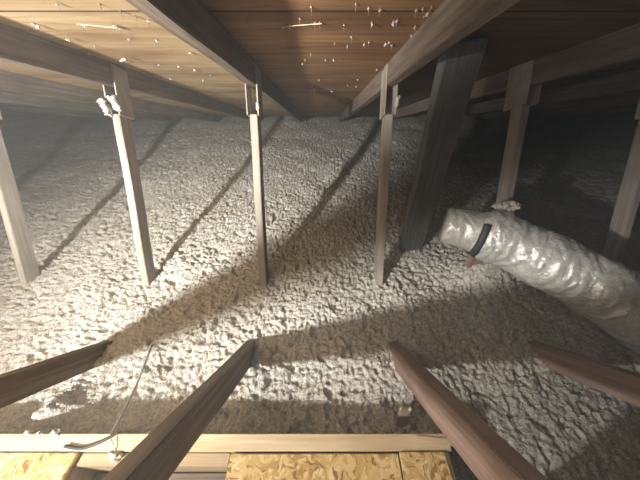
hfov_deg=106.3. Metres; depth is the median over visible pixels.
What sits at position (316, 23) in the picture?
wood splinter
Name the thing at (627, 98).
roof truss
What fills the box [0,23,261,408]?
roof truss
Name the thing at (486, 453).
roof truss
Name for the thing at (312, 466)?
board
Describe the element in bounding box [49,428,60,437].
clump
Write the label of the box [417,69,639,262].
roof truss
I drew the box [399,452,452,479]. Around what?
board
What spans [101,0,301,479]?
roof truss
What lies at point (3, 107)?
roof truss
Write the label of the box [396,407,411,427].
wooden stake
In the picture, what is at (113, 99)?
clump
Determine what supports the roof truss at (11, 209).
on the floor
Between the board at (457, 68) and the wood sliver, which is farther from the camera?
the board at (457, 68)
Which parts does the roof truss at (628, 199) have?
post, gusset plate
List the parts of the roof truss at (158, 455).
gusset plate, gusset plate, post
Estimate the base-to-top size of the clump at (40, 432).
0.019 m
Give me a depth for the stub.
1.28 m
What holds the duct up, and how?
on the insulation
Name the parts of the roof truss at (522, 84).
post, gusset plate, gusset plate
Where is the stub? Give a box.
[463,255,482,268]
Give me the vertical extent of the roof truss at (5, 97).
1.842 m
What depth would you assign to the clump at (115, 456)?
0.65 m
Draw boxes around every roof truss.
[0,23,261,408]
[0,70,221,285]
[0,91,184,121]
[0,103,143,120]
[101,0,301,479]
[339,0,547,479]
[377,23,639,407]
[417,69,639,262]
[463,90,639,121]
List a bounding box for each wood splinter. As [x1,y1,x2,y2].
[77,24,116,27]
[283,23,321,26]
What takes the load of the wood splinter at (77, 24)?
hanging from the ceiling
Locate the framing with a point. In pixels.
(211, 453)
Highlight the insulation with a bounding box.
[0,116,639,479]
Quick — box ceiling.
[0,0,639,116]
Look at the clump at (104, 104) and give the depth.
1.04 m
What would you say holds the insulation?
on the floor
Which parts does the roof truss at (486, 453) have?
post, gusset plate, gusset plate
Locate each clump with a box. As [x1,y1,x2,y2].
[23,429,32,435]
[36,430,43,436]
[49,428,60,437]
[97,96,112,117]
[106,94,121,111]
[107,450,122,462]
[395,95,400,107]
[491,200,521,212]
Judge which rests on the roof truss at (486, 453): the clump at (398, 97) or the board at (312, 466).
the clump at (398, 97)
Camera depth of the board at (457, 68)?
0.94 m
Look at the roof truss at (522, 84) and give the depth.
0.91 m
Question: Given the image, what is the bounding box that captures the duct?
[439,207,639,354]
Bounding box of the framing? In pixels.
[0,434,455,479]
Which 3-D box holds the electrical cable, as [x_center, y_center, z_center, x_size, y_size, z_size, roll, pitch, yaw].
[-0.697,0.528,0.827,0.136,0.174,0.435,-16,42,-18]
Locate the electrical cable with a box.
[63,344,152,451]
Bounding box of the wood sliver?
[416,435,451,445]
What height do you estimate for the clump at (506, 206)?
0.063 m
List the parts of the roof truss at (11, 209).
post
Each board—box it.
[0,452,79,479]
[225,453,402,479]
[399,36,488,251]
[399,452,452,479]
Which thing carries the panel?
in the framing
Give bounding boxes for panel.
[94,473,225,479]
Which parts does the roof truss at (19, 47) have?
gusset plate, gusset plate, post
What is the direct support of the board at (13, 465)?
on the framing
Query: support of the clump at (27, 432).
on the framing
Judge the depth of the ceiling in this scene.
0.80 m

